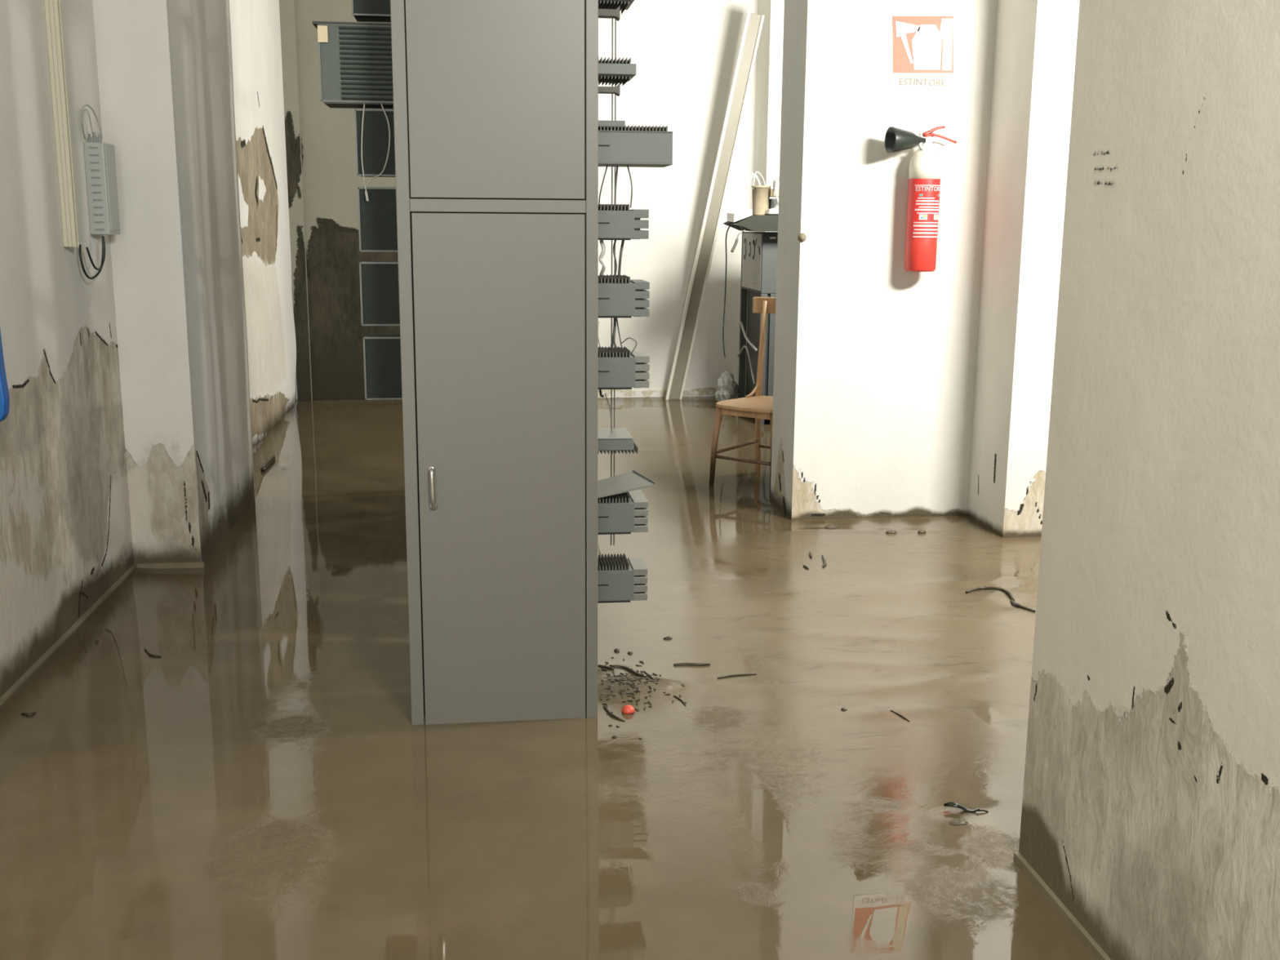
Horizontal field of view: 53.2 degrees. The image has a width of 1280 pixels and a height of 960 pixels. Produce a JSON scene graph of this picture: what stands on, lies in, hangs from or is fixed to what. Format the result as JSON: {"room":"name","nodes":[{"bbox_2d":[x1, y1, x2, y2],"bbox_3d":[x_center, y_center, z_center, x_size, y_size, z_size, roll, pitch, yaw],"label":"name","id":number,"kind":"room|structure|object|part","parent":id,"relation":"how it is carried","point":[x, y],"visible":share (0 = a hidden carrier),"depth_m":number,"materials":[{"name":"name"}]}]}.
{"room":"damaged room","nodes":[
{"label":"damaged room","id":0,"kind":"room"},
{"bbox_2d":[0,0,255,697],"bbox_3d":[-1.613,-1.171,1.824,0.308,4.650,9.610,-1,12,-7],"label":"wall","id":1,"kind":"structure","parent":0,"point":[98,481],"depth_m":5.21,"materials":[{"name":"paint"}]},
{"bbox_2d":[0,329,9,422],"bbox_3d":[-1.931,-0.354,3.765,0.107,0.416,0.060,-1,12,-7],"label":"plastic bin","id":2,"kind":"object","parent":1,"relation":"attached to","point":[4,393],"visible":1,"depth_m":3.78,"materials":[{"name":"blue plastic"}]},
{"bbox_2d":[44,0,79,246],"bbox_3d":[-2.083,-2.432,4.403,0.052,3.206,0.035,-1,12,-7],"label":"duct","id":3,"kind":"object","parent":1,"relation":"attached to","point":[52,7],"visible":1,"depth_m":4.62,"materials":[{"name":"beige plastic"}]},
{"bbox_2d":[0,564,136,705],"bbox_3d":[-1.690,1.207,1.583,0.012,0.062,8.220,-1,12,-7],"label":"baseboard","id":4,"kind":"structure","parent":1,"relation":"attached to","point":[70,630],"depth_m":4.58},
{"bbox_2d":[79,104,120,279],"bbox_3d":[-2.116,-1.115,4.961,0.078,0.658,0.394,-1,12,-7],"label":"junction box","id":5,"kind":"object","parent":1,"relation":"attached to","point":[100,157],"visible":0.99,"depth_m":5.00,"materials":[{"name":"grey plastic"}]},
{"bbox_2d":[136,561,204,568],"bbox_3d":[-2.050,0.393,5.590,0.283,0.066,0.014,-1,12,-7],"label":"baseboard","id":6,"kind":"structure","parent":1,"relation":"attached to","point":[180,564],"depth_m":5.58,"materials":[{"name":"wood"}]},
{"bbox_2d":[229,0,296,445],"bbox_3d":[-2.602,-2.500,8.370,0.036,4.650,3.890,-1,12,-7],"label":"wall","id":7,"kind":"structure","parent":0,"point":[255,24],"depth_m":9.14,"materials":[{"name":"paint"}]},
{"bbox_2d":[279,0,402,402],"bbox_3d":[-1.796,-2.902,10.389,2.111,4.650,0.060,-1,12,-9],"label":"wall","id":8,"kind":"structure","parent":0,"point":[323,182],"depth_m":10.44,"materials":[{"name":"paint"}]},
{"bbox_2d":[0,396,1096,959],"bbox_3d":[0.822,0.612,4.522,5.780,0.028,13.550,-1,12,-7],"label":"floor","id":9,"kind":"structure","parent":0,"point":[263,786],"depth_m":3.65,"materials":[{"name":"brown liquid"}]},
{"bbox_2d":[21,711,35,716],"bbox_3d":[-1.879,0.719,3.927,0.040,0.012,0.026,-1,12,-7],"label":"twig","id":10,"kind":"object","parent":9,"relation":"on","point":[32,713],"visible":1,"depth_m":3.92,"materials":[{"name":"brown wood"}]},
{"bbox_2d":[144,648,161,657],"bbox_3d":[-1.717,0.608,4.485,0.118,0.010,0.025,11,15,41],"label":"twig","id":11,"kind":"object","parent":9,"relation":"on","point":[145,650],"visible":1,"depth_m":4.46,"materials":[{"name":"brown wood"}]},
{"bbox_2d":[260,456,275,471],"bbox_3d":[-2.303,-0.106,7.936,0.041,0.041,0.417,-1,12,-7],"label":"branch","id":12,"kind":"object","parent":9,"relation":"on","point":[268,462],"visible":1,"depth_m":7.85,"materials":[{"name":"wood"}]},
{"bbox_2d":[311,0,672,603],"bbox_3d":[-0.630,-1.067,5.488,1.072,2.990,3.248,-1,12,-7],"label":"equipment rack","id":13,"kind":"object","parent":9,"relation":"on","point":[355,58],"visible":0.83,"depth_m":3.94,"materials":[{"name":"grey metal"}]},
{"bbox_3d":[-0.817,-1.357,3.838,0.305,0.007,0.156,-1,12,-7],"label":"mounting plate","id":14,"kind":"part","parent":13,"relation":"part of","materials":[{"name":"grey metal"}]},
{"bbox_3d":[-0.805,-1.248,3.860,0.299,0.219,0.140,-1,12,-7],"label":"terminal panel","id":15,"kind":"part","parent":13,"relation":"part of","materials":[{"name":"grey metal"}]},
{"bbox_3d":[-0.807,-1.137,3.885,0.280,0.005,0.156,-1,12,-7],"label":"mounting plate","id":16,"kind":"part","parent":13,"relation":"part of","materials":[{"name":"grey metal"}]},
{"bbox_3d":[-0.754,-1.437,3.828,0.199,0.110,0.140,-1,12,-7],"label":"terminal panel","id":17,"kind":"part","parent":13,"relation":"part of","materials":[{"name":"grey metal"}]},
{"bbox_3d":[-0.758,-1.026,3.911,0.202,0.191,0.140,-1,12,-7],"label":"terminal panel","id":18,"kind":"part","parent":13,"relation":"part of","materials":[{"name":"grey metal"}]},
{"bbox_3d":[-0.760,-0.805,3.956,0.201,0.189,0.140,-1,12,-7],"label":"terminal panel","id":19,"kind":"part","parent":13,"relation":"part of","materials":[{"name":"grey metal"}]},
{"bbox_3d":[-0.762,-0.586,4.000,0.203,0.190,0.140,-1,12,-7],"label":"terminal panel","id":20,"kind":"part","parent":13,"relation":"part of","materials":[{"name":"grey metal"}]},
{"bbox_3d":[-0.762,-0.361,4.046,0.200,0.191,0.140,-1,12,-7],"label":"terminal panel","id":21,"kind":"part","parent":13,"relation":"part of","materials":[{"name":"grey metal"}]},
{"bbox_3d":[-0.136,-1.194,3.910,0.146,0.036,0.050,-1,12,-7],"label":"bracket arm","id":22,"kind":"part","parent":13,"relation":"part of"},
{"bbox_3d":[-0.135,-1.412,3.866,0.145,0.039,0.050,-1,12,-7],"label":"bracket arm","id":23,"kind":"part","parent":13,"relation":"part of"},
{"bbox_3d":[-0.136,-1.107,3.990,0.164,0.019,0.150,-1,12,-7],"label":"plate","id":24,"kind":"part","parent":13,"relation":"part of","materials":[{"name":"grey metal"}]},
{"bbox_3d":[-0.088,-0.703,4.206,0.014,1.889,0.004,-1,12,-7],"label":"guide rod","id":25,"kind":"part","parent":13,"relation":"part of","materials":[{"name":"grey metal"}]},
{"bbox_3d":[-0.130,-0.151,4.193,0.191,0.007,0.193,-1,12,-7],"label":"lid","id":26,"kind":"part","parent":13,"relation":"part of","materials":[{"name":"metal"}]},
{"bbox_2d":[390,0,598,724],"bbox_3d":[-0.417,-0.601,3.768,0.566,2.760,0.311,-1,12,-7],"label":"tall cabinet","id":27,"kind":"object","parent":9,"relation":"on","point":[495,102],"visible":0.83,"depth_m":3.69,"materials":[{"name":"grey metal"}]},
{"bbox_3d":[-0.604,0.026,3.730,0.024,0.131,0.036,-1,12,-7],"label":"handle","id":28,"kind":"part","parent":27,"relation":"part of","materials":[{"name":"silver metal"}]},
{"bbox_3d":[-0.395,-1.337,3.501,0.488,1.105,0.017,-1,12,-7],"label":"door","id":29,"kind":"part","parent":27,"relation":"part of","materials":[{"name":"grey metal"}]},
{"bbox_3d":[-0.405,0.006,3.772,0.487,1.549,0.017,-1,12,-7],"label":"door","id":30,"kind":"part","parent":27,"relation":"part of","materials":[{"name":"grey metal"}]},
{"bbox_2d":[597,664,613,669],"bbox_3d":[-0.120,0.638,4.351,0.020,0.020,0.083,-9,15,-39],"label":"twig","id":31,"kind":"object","parent":9,"relation":"on","point":[598,665],"visible":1,"depth_m":4.33,"materials":[{"name":"brown wood"}]},
{"bbox_2d":[603,705,619,719],"bbox_3d":[-0.093,0.724,3.974,0.016,0.011,0.116,-5,13,-27],"label":"twig","id":32,"kind":"object","parent":9,"relation":"on","point":[611,714],"visible":1,"depth_m":3.96,"materials":[{"name":"brown wood"}]},
{"bbox_2d":[621,704,634,714],"bbox_3d":[-0.037,0.713,3.985,0.041,0.022,0.041,-1,12,-7],"label":"ball","id":33,"kind":"object","parent":9,"relation":"on","point":[626,709],"visible":1,"depth_m":3.97,"materials":[{"name":"red plastic"}]},
{"bbox_2d":[608,664,648,678],"bbox_3d":[-0.031,0.645,4.319,0.167,0.017,0.037,9,14,37],"label":"twig","id":34,"kind":"object","parent":9,"relation":"on","point":[630,670],"visible":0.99,"depth_m":4.33,"materials":[{"name":"brown wood"}]},
{"bbox_2d":[600,656,686,739],"bbox_3d":[0.011,0.680,4.140,0.286,0.031,0.729,-1,12,-7],"label":"debris","id":35,"kind":"object","parent":9,"relation":"on","point":[632,679],"visible":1,"depth_m":4.17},
{"bbox_2d":[673,694,685,706],"bbox_3d":[0.130,0.704,4.083,0.011,0.007,0.089,-5,12,-23],"label":"twig","id":36,"kind":"object","parent":9,"relation":"on","point":[677,697],"visible":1,"depth_m":4.09,"materials":[{"name":"brown wood"}]},
{"bbox_2d":[673,662,710,666],"bbox_3d":[0.179,0.637,4.416,0.127,0.012,0.016,0,11,0],"label":"twig","id":37,"kind":"object","parent":9,"relation":"on","point":[677,664],"visible":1,"depth_m":4.41,"materials":[{"name":"brown wood"}]},
{"bbox_2d":[665,12,764,399],"bbox_3d":[0.597,-2.171,10.508,0.809,3.134,0.103,7,13,28],"label":"plank","id":38,"kind":"object","parent":9,"relation":"on","point":[753,22],"visible":0.94,"depth_m":10.48,"materials":[{"name":"beige wood"}]},
{"bbox_2d":[715,370,738,401],"bbox_3d":[0.708,-0.722,10.389,0.202,0.332,0.213,-1,12,-7],"label":"plastic bag","id":39,"kind":"object","parent":9,"relation":"on","point":[726,388],"visible":0.62,"depth_m":10.31,"materials":[{"name":"grey plastic"}]},
{"bbox_2d":[717,673,756,678],"bbox_3d":[0.325,0.660,4.311,0.140,0.008,0.014,-3,12,-16],"label":"twig","id":40,"kind":"object","parent":9,"relation":"on","point":[744,674],"visible":1,"depth_m":4.31,"materials":[{"name":"brown wood"}]},
{"bbox_2d":[709,297,776,495],"bbox_3d":[0.753,-0.484,7.421,0.560,1.104,0.610,9,14,37],"label":"wooden chair","id":41,"kind":"object","parent":9,"relation":"on","point":[758,406],"visible":0.49,"depth_m":7.41,"materials":[{"name":"brown wood"}]},
{"bbox_3d":[0.440,-0.177,7.396,0.080,0.506,0.042,-1,12,-7],"label":"leg","id":42,"kind":"part","parent":41,"relation":"part of","materials":[{"name":"brown wood"}]},
{"bbox_3d":[0.727,-0.438,7.393,0.459,0.022,0.521,9,15,38],"label":"seat","id":43,"kind":"part","parent":41,"relation":"part of","materials":[{"name":"brown wood"}]},
{"bbox_3d":[0.726,-0.533,7.708,0.038,1.085,0.081,9,14,37],"label":"post","id":44,"kind":"part","parent":41,"relation":"part of","materials":[{"name":"brown wood"}]},
{"bbox_3d":[0.919,-1.019,7.527,0.560,0.095,0.080,9,14,37],"label":"backrest","id":45,"kind":"part","parent":41,"relation":"part of","materials":[{"name":"brown wood"}]},
{"bbox_3d":[0.746,-0.127,7.163,0.042,0.506,0.080,-1,12,-7],"label":"leg","id":46,"kind":"part","parent":41,"relation":"part of","materials":[{"name":"brown wood"}]},
{"bbox_2d":[737,231,777,425],"bbox_3d":[1.140,-1.173,9.921,0.652,1.468,0.774,-1,12,-7],"label":"cabinet","id":47,"kind":"object","parent":9,"relation":"on","point":[758,249],"visible":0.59,"depth_m":9.70,"materials":[{"name":"grey metal"}]},
{"bbox_2d":[723,214,777,231],"bbox_3d":[0.864,-1.899,9.447,0.418,0.124,0.500,-1,12,-7],"label":"hood","id":48,"kind":"object","parent":47,"relation":"on","point":[769,223],"visible":0.66,"depth_m":9.20,"materials":[{"name":"grey metal"}]},
{"bbox_2d":[722,223,744,357],"bbox_3d":[0.645,-1.375,9.379,0.114,0.989,0.320,-4,12,-20],"label":"cable","id":49,"kind":"object","parent":48,"relation":"hanging from","point":[731,224],"visible":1,"depth_m":9.49,"materials":[{"name":"plastic"}]},
{"bbox_2d":[730,229,745,252],"bbox_3d":[0.702,-1.715,9.185,0.103,0.164,0.042,3,12,11],"label":"lead","id":50,"kind":"object","parent":48,"relation":"hanging from","point":[734,246],"visible":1,"depth_m":9.18,"materials":[{"name":"grey plastic"}]},
{"bbox_2d":[727,209,752,222],"bbox_3d":[0.718,-1.929,9.346,0.134,0.091,0.350,-1,12,-7],"label":"carton","id":51,"kind":"object","parent":48,"relation":"on","point":[733,216],"visible":1,"depth_m":9.18,"materials":[{"name":"cardboard"}]},
{"bbox_2d":[745,171,770,215],"bbox_3d":[0.874,-2.097,9.357,0.175,0.315,0.141,-10,16,-42],"label":"flower pot","id":52,"kind":"object","parent":48,"relation":"on","point":[761,198],"visible":0.97,"depth_m":9.33,"materials":[{"name":"beige ceramic"}]},
{"bbox_2d":[765,174,779,214],"bbox_3d":[1.002,-2.083,9.351,0.178,0.296,0.270,-1,12,-7],"label":"wall device","id":53,"kind":"object","parent":48,"relation":"on","point":[773,209],"visible":0.45,"depth_m":9.28,"materials":[{"name":"plastic"}]},
{"bbox_3d":[1.012,-2.102,9.368,0.145,0.058,0.170,-1,12,-7],"label":"device lid","id":54,"kind":"part","parent":53,"relation":"part of","materials":[{"name":"white plastic"}]},
{"bbox_3d":[1.153,-0.957,9.974,0.620,1.024,0.760,-1,12,-7],"label":"stand frame","id":55,"kind":"part","parent":47,"relation":"part of","materials":[{"name":"grey metal"}]},
{"bbox_3d":[1.235,-0.927,9.602,0.550,0.934,0.018,-1,12,-7],"label":"panel","id":56,"kind":"part","parent":47,"relation":"part of","materials":[{"name":"grey metal"}]},
{"bbox_2d":[822,555,826,567],"bbox_3d":[0.832,0.367,5.777,0.020,0.015,0.198,2,12,7],"label":"twig","id":57,"kind":"object","parent":9,"relation":"on","point":[823,557],"visible":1,"depth_m":5.75,"materials":[{"name":"wood"}]},
{"bbox_2d":[825,524,837,528],"bbox_3d":[0.961,0.237,6.416,0.066,0.022,0.030,-1,12,-7],"label":"clod","id":58,"kind":"object","parent":9,"relation":"on","point":[828,526],"visible":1,"depth_m":6.41,"materials":[{"name":"soil"}]},
{"bbox_2d":[885,529,897,533],"bbox_3d":[1.242,0.259,6.322,0.058,0.022,0.025,-1,12,-7],"label":"clod","id":59,"kind":"object","parent":9,"relation":"on","point":[891,531],"visible":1,"depth_m":6.31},
{"bbox_2d":[890,709,909,721],"bbox_3d":[0.807,0.730,3.966,0.007,0.008,0.087,-6,13,-29],"label":"twig","id":60,"kind":"object","parent":9,"relation":"on","point":[895,713],"visible":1,"depth_m":3.96,"materials":[{"name":"wood"}]},
{"bbox_2d":[917,529,925,533],"bbox_3d":[1.394,0.258,6.326,0.044,0.023,0.026,-1,12,-7],"label":"clod","id":61,"kind":"object","parent":9,"relation":"on","point":[922,531],"visible":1,"depth_m":6.32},
{"bbox_2d":[949,820,968,825],"bbox_3d":[0.814,0.875,3.264,0.050,0.009,0.020,-1,12,-7],"label":"clod","id":62,"kind":"object","parent":9,"relation":"on","point":[953,822],"visible":1,"depth_m":3.26,"materials":[{"name":"soil"}]},
{"bbox_2d":[943,800,988,813],"bbox_3d":[0.846,0.850,3.317,0.113,0.026,0.031,3,12,12],"label":"leaf","id":63,"kind":"object","parent":9,"relation":"on","point":[953,804],"visible":1,"depth_m":3.31,"materials":[{"name":"black plant"}]},
{"bbox_2d":[965,586,1014,600],"bbox_3d":[1.464,0.464,5.291,0.205,0.020,0.118,7,13,31],"label":"branch","id":64,"kind":"object","parent":9,"relation":"on","point":[1007,592],"visible":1,"depth_m":5.32,"materials":[{"name":"wood"}]},
{"bbox_2d":[1009,599,1035,612],"bbox_3d":[1.516,0.500,5.113,0.045,0.021,0.164,-3,12,-18],"label":"branch","id":65,"kind":"object","parent":9,"relation":"on","point":[1015,604],"visible":1,"depth_m":5.08,"materials":[{"name":"brown wood"}]},
{"bbox_2d":[598,0,758,391],"bbox_3d":[1.037,-2.952,10.741,3.600,4.650,0.001,-1,12,-7],"label":"wall","id":66,"kind":"structure","parent":0,"point":[684,53],"depth_m":10.73,"materials":[{"name":"white paint"}]},
{"bbox_2d":[598,390,715,397],"bbox_3d":[0.241,-0.722,11.085,1.427,0.110,0.015,-1,12,-7],"label":"baseboard","id":67,"kind":"structure","parent":66,"relation":"attached to","point":[630,393],"depth_m":11.05,"materials":[{"name":"white paint"}]},
{"bbox_2d":[752,0,784,231],"bbox_3d":[1.304,-2.909,10.535,0.623,4.650,0.484,-1,12,-7],"label":"wall column","id":68,"kind":"structure","parent":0,"point":[770,48],"depth_m":10.29,"materials":[{"name":"white paint"}]},
{"bbox_2d":[770,0,1079,537],"bbox_3d":[2.096,-2.049,6.309,2.620,4.650,0.960,-1,12,-7],"label":"wall","id":69,"kind":"structure","parent":0,"point":[897,392],"depth_m":6.33,"materials":[{"name":"white paint"}]},
{"bbox_2d":[797,232,806,241],"bbox_3d":[0.798,-1.193,6.296,0.044,0.044,0.022,-1,12,-7],"label":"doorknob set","id":70,"kind":"object","parent":69,"relation":"attached to","point":[802,237],"visible":1,"depth_m":6.29,"materials":[{"name":"beige metal"}]},
{"bbox_2d":[884,125,956,271],"bbox_3d":[1.345,-1.370,6.242,0.346,0.693,0.187,-3,12,-17],"label":"fire extinguisher","id":71,"kind":"object","parent":69,"relation":"attached to","point":[925,165],"visible":1,"depth_m":6.17,"materials":[{"name":"red metal"}]},
{"bbox_3d":[1.368,-1.271,6.181,0.038,0.025,0.003,2,12,10],"label":"picture panel","id":72,"kind":"part","parent":71,"relation":"part of","materials":[{"name":"white paper"}]},
{"bbox_3d":[1.415,-1.679,6.159,0.109,0.053,0.020,-1,12,-7],"label":"lever","id":73,"kind":"part","parent":71,"relation":"part of","materials":[{"name":"red metal"}]},
{"bbox_3d":[1.451,-1.651,6.169,0.161,0.054,0.016,-1,12,-7],"label":"carry handle","id":74,"kind":"part","parent":71,"relation":"part of","materials":[{"name":"red metal"}]},
{"bbox_2d":[888,12,958,91],"bbox_3d":[1.375,-2.073,6.198,0.327,0.358,0.008,-1,12,-7],"label":"fire sign","id":75,"kind":"object","parent":69,"relation":"attached to","point":[924,45],"visible":1,"depth_m":6.20,"materials":[{"name":"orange plastic"}]},
{"bbox_2d":[1018,0,1279,959],"bbox_3d":[1.354,-0.793,0.063,0.200,4.650,5.300,-1,12,-7],"label":"wall","id":76,"kind":"structure","parent":0,"point":[1150,811],"depth_m":2.39,"materials":[{"name":"paint"}]},
{"bbox_2d":[1013,852,1111,959],"bbox_3d":[1.232,1.447,0.502,0.012,0.062,5.300,-1,12,-7],"label":"baseboard","id":77,"kind":"structure","parent":76,"relation":"attached to","point":[1068,918],"depth_m":2.83,"materials":[{"name":"beige wood"}]}
]}

